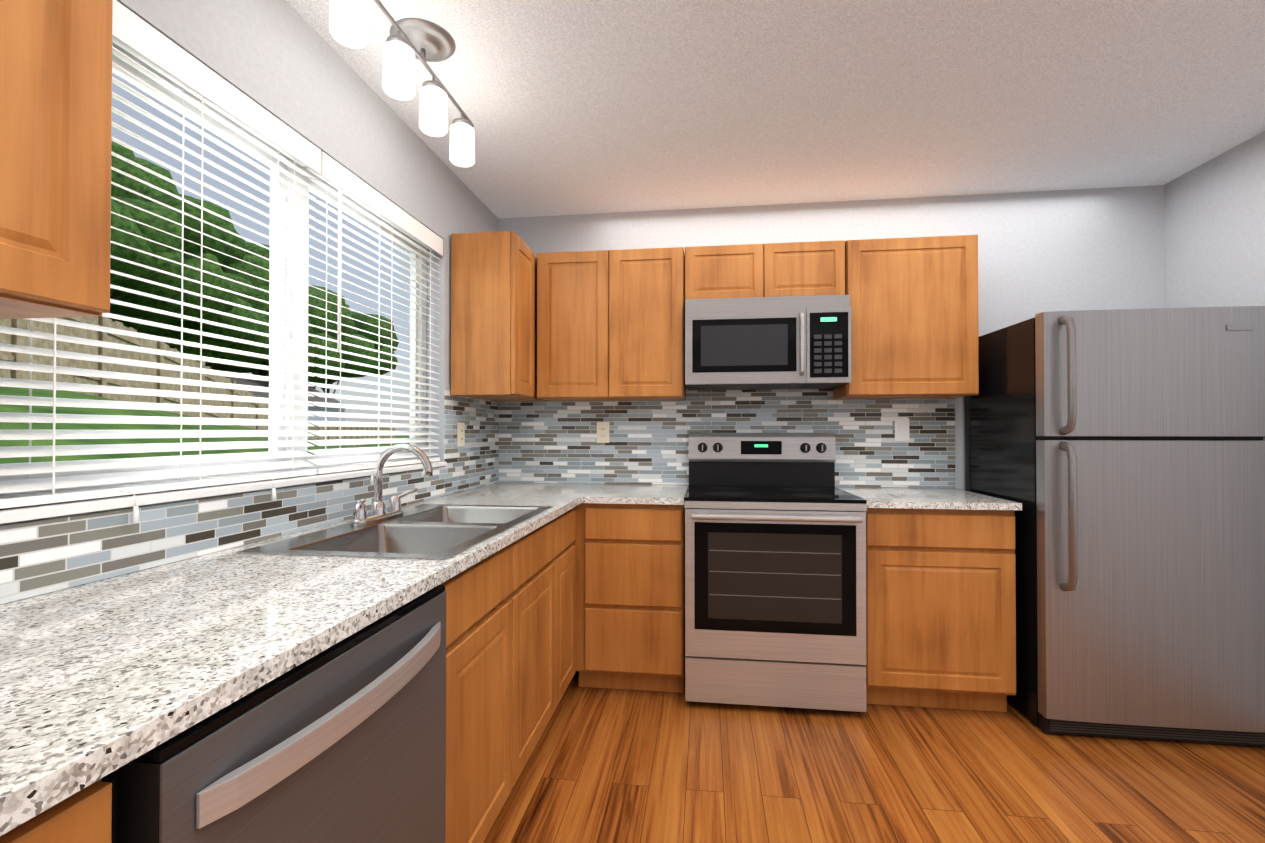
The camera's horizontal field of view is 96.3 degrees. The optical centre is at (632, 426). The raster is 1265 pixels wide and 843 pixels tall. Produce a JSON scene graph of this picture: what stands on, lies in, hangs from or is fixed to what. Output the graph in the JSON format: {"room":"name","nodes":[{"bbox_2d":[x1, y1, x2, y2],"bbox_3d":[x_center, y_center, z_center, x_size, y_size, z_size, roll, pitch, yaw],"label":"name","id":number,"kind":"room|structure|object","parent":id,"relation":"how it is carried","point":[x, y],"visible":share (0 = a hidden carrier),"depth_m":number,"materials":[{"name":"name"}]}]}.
{"room":"kitchen","nodes":[
{"label":"kitchen","id":0,"kind":"room"},
{"bbox_2d":[0,0,499,524],"bbox_3d":[-1.214,-0.012,0.505,0.150,2.440,5.900,0,-1,7],"label":"wall","id":1,"kind":"structure","parent":0,"point":[264,49],"depth_m":1.83,"materials":[{"name":"paint"}]},
{"bbox_2d":[0,0,112,318],"bbox_3d":[-0.953,-0.543,0.643,0.308,0.754,0.450,0,-1,7],"label":"upper cabinet","id":2,"kind":"object","parent":1,"relation":"attached to","point":[55,138],"visible":1,"depth_m":0.76,"materials":[{"name":"brown wood"}]},
{"bbox_2d":[0,42,446,523],"bbox_3d":[-1.032,-0.347,1.780,0.153,1.039,1.670,0,-1,7],"label":"window","id":3,"kind":"structure","parent":1,"relation":"in","point":[25,513],"depth_m":1.73,"materials":[{"name":"white plastic"}]},
{"bbox_2d":[0,0,320,522],"bbox_3d":[-1.041,-0.335,1.363,0.097,1.070,0.823,0,-1,7],"label":"window blinds","id":4,"kind":"object","parent":3,"relation":"attached to","point":[136,36],"visible":0.94,"depth_m":1.31,"materials":[{"name":"white plastic"}]},
{"bbox_2d":[306,151,442,484],"bbox_3d":[-0.934,-0.327,2.187,0.097,1.070,0.823,0,-1,7],"label":"window blinds","id":5,"kind":"object","parent":3,"relation":"attached to","point":[340,178],"visible":0.85,"depth_m":2.05,"materials":[{"name":"white plastic"}]},
{"bbox_2d":[0,388,499,603],"bbox_3d":[-1.045,0.037,1.188,0.007,0.534,4.199,0,-1,7],"label":"tile backsplash","id":6,"kind":"structure","parent":1,"relation":"attached to","point":[38,557],"depth_m":1.36,"materials":[{"name":"tile"}]},
{"bbox_2d":[457,423,464,446],"bbox_3d":[-0.833,0.040,2.754,0.008,0.116,0.072,0,-1,7],"label":"outlet","id":7,"kind":"object","parent":6,"relation":"attached to","point":[460,434],"visible":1,"depth_m":2.74,"materials":[{"name":"beige plastic"}]},
{"bbox_2d":[451,231,546,401],"bbox_3d":[-0.655,-0.522,2.935,0.309,0.754,0.623,0,-1,7],"label":"upper cabinet","id":8,"kind":"object","parent":1,"relation":"attached to","point":[493,316],"visible":1,"depth_m":2.63,"materials":[{"name":"brown wood"}]},
{"bbox_2d":[286,0,1264,218],"bbox_3d":[0.581,-1.284,0.284,3.770,0.100,5.900,0,-1,7],"label":"ceiling","id":9,"kind":"structure","parent":0,"point":[573,107],"depth_m":2.08,"materials":[{"name":"white paint"}]},
{"bbox_2d":[329,0,474,166],"bbox_3d":[-0.665,-1.094,1.745,0.196,0.249,0.840,0,-1,7],"label":"track light","id":10,"kind":"object","parent":9,"relation":"attached to","point":[409,41],"visible":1,"depth_m":1.72,"materials":[{"name":"white glass"}]},
{"bbox_2d":[500,185,1163,489],"bbox_3d":[0.942,0.013,3.124,3.450,2.440,0.150,0,-1,7],"label":"wall","id":11,"kind":"structure","parent":0,"point":[1096,248],"depth_m":2.93,"materials":[{"name":"paint"}]},
{"bbox_2d":[537,247,685,400],"bbox_3d":[-0.102,-0.521,3.021,0.758,0.754,0.309,0,-1,7],"label":"upper cabinet","id":12,"kind":"object","parent":11,"relation":"attached to","point":[610,325],"visible":1,"depth_m":2.87,"materials":[{"name":"brown wood"}]},
{"bbox_2d":[500,388,954,487],"bbox_3d":[0.465,0.055,3.105,2.447,0.534,0.007,0,-1,7],"label":"tile backsplash","id":13,"kind":"structure","parent":11,"relation":"attached to","point":[534,442],"depth_m":3.11,"materials":[{"name":"tile"}]},
{"bbox_2d":[597,422,609,442],"bbox_3d":[-0.165,0.034,3.179,0.072,0.116,0.008,0,-1,7],"label":"electrical outlet","id":14,"kind":"object","parent":13,"relation":"attached to","point":[603,432],"visible":1,"depth_m":3.18,"materials":[{"name":"beige plastic"}]},
{"bbox_2d":[895,419,909,440],"bbox_3d":[1.417,0.017,2.973,0.072,0.116,0.010,0,-1,7],"label":"light switch","id":15,"kind":"object","parent":13,"relation":"attached to","point":[901,429],"visible":1,"depth_m":2.97,"materials":[{"name":"white plastic"}]},
{"bbox_2d":[685,240,844,298],"bbox_3d":[0.663,-0.758,2.924,0.774,0.282,0.309,0,-1,7],"label":"upper cabinet","id":16,"kind":"object","parent":11,"relation":"attached to","point":[814,268],"visible":0.79,"depth_m":2.77,"materials":[{"name":"brown wood"}]},
{"bbox_2d":[685,294,851,389],"bbox_3d":[0.657,-0.408,2.852,0.769,0.414,0.442,0,-1,7],"label":"over-the-range microwave","id":17,"kind":"object","parent":16,"relation":"attached to","point":[772,343],"visible":1,"depth_m":2.67,"materials":[{"name":"silver metal"}]},
{"bbox_2d":[833,235,978,398],"bbox_3d":[1.346,-0.523,2.833,0.593,0.754,0.309,0,-1,7],"label":"upper cabinet","id":18,"kind":"object","parent":11,"relation":"attached to","point":[914,318],"visible":0.94,"depth_m":2.68,"materials":[{"name":"brown wood"}]},
{"bbox_2d":[483,667,1264,842],"bbox_3d":[0.581,1.256,0.260,3.770,0.100,5.900,0,-1,7],"label":"floor","id":19,"kind":"structure","parent":0,"point":[604,765],"depth_m":1.95,"materials":[{"name":"brown wood"}]},
{"bbox_2d":[0,778,111,842],"bbox_3d":[-0.837,0.767,0.399,0.600,0.876,0.410,0,-1,7],"label":"base cabinet","id":20,"kind":"object","parent":19,"relation":"on","point":[84,815],"visible":0.5,"depth_m":0.51,"materials":[{"name":"brown wood"}]},
{"bbox_2d":[102,585,445,842],"bbox_3d":[-0.719,0.773,0.948,0.656,0.870,0.684,0,-1,7],"label":"dishwasher","id":21,"kind":"object","parent":19,"relation":"on","point":[343,741],"visible":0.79,"depth_m":0.81,"materials":[{"name":"silver metal"}]},
{"bbox_2d":[440,539,519,842],"bbox_3d":[-0.690,0.778,1.531,0.600,0.876,0.455,0,-1,7],"label":"base cabinet","id":22,"kind":"object","parent":19,"relation":"on","point":[510,636],"depth_m":1.49,"materials":[{"name":"brown wood"}]},
{"bbox_2d":[0,483,599,835],"bbox_3d":[-0.732,0.319,1.144,0.632,0.029,4.197,0,-1,7],"label":"countertop","id":23,"kind":"structure","parent":22,"relation":"on","point":[99,679],"depth_m":0.81,"materials":[{"name":"stone"}]},
{"bbox_2d":[350,443,432,525],"bbox_3d":[-0.758,0.181,1.856,0.216,0.250,0.328,0,-1,7],"label":"faucet","id":24,"kind":"object","parent":23,"relation":"on","point":[378,513],"visible":1,"depth_m":1.85,"materials":[{"name":"silver metal"}]},
{"bbox_2d":[236,504,552,559],"bbox_3d":[-0.631,0.403,1.777,0.533,0.194,0.910,0,-1,7],"label":"double-bowl sink","id":25,"kind":"object","parent":23,"relation":"in","point":[435,531],"visible":0.27,"depth_m":1.75,"materials":[{"name":"metal"}]},
{"bbox_2d":[520,516,559,773],"bbox_3d":[-0.628,0.782,2.002,0.600,0.876,0.496,0,-1,7],"label":"base cabinet","id":26,"kind":"object","parent":19,"relation":"on","point":[540,548],"depth_m":1.99,"materials":[{"name":"brown wood"}]},
{"bbox_2d":[560,507,575,699],"bbox_3d":[-0.574,0.786,2.416,0.600,0.876,0.339,0,-1,7],"label":"base cabinet","id":27,"kind":"object","parent":19,"relation":"on","point":[567,519],"depth_m":2.40,"materials":[{"name":"brown wood"}]},
{"bbox_2d":[575,503,684,692],"bbox_3d":[0.018,0.790,2.847,0.497,0.877,0.599,0,-1,7],"label":"base cabinet","id":28,"kind":"object","parent":19,"relation":"on","point":[630,596],"visible":0.88,"depth_m":2.55,"materials":[{"name":"brown wood"}]},
{"bbox_2d":[584,484,687,504],"bbox_3d":[0.053,0.335,2.839,0.433,0.029,0.632,0,-1,7],"label":"countertop","id":29,"kind":"structure","parent":28,"relation":"on","point":[606,493],"depth_m":2.65,"materials":[{"name":"stone"}]},
{"bbox_2d":[684,433,866,711],"bbox_3d":[0.640,0.630,2.705,0.760,1.198,0.707,0,-1,7],"label":"range","id":30,"kind":"object","parent":19,"relation":"on","point":[775,569],"visible":1,"depth_m":2.42,"materials":[{"name":"silver metal"}]},
{"bbox_2d":[865,508,1015,711],"bbox_3d":[1.333,0.788,2.676,0.604,0.877,0.599,0,-1,7],"label":"base cabinet","id":31,"kind":"object","parent":19,"relation":"on","point":[940,608],"visible":0.9,"depth_m":2.38,"materials":[{"name":"brown wood"}]},
{"bbox_2d":[837,487,1021,509],"bbox_3d":[1.335,0.333,2.672,0.612,0.029,0.632,0,-1,7],"label":"countertop","id":32,"kind":"structure","parent":31,"relation":"on","point":[915,498],"depth_m":2.45,"materials":[{"name":"stone"}]},
{"bbox_2d":[965,306,1264,746],"bbox_3d":[2.064,0.389,2.475,0.818,1.676,0.780,0,-1,7],"label":"refrigerator","id":33,"kind":"object","parent":19,"relation":"on","point":[1119,454],"visible":1,"depth_m":2.17,"materials":[{"name":"silver metal"}]},
{"bbox_2d":[1164,131,1264,439],"bbox_3d":[2.376,-0.016,0.038,0.150,2.440,5.900,0,-1,7],"label":"wall","id":34,"kind":"structure","parent":0,"point":[1194,238],"depth_m":2.53,"materials":[{"name":"paint"}]},
{"label":"outside","id":35,"kind":"structure","parent":0,"visible":0},
{"bbox_2d":[0,141,408,463],"bbox_3d":[-26.818,-8.574,36.993,60.000,21.093,120.000,0,-1,7],"label":"yard","id":36,"kind":"structure","parent":35,"point":[128,225],"depth_m":20.50,"materials":[{"name":"green plant"}]}
]}

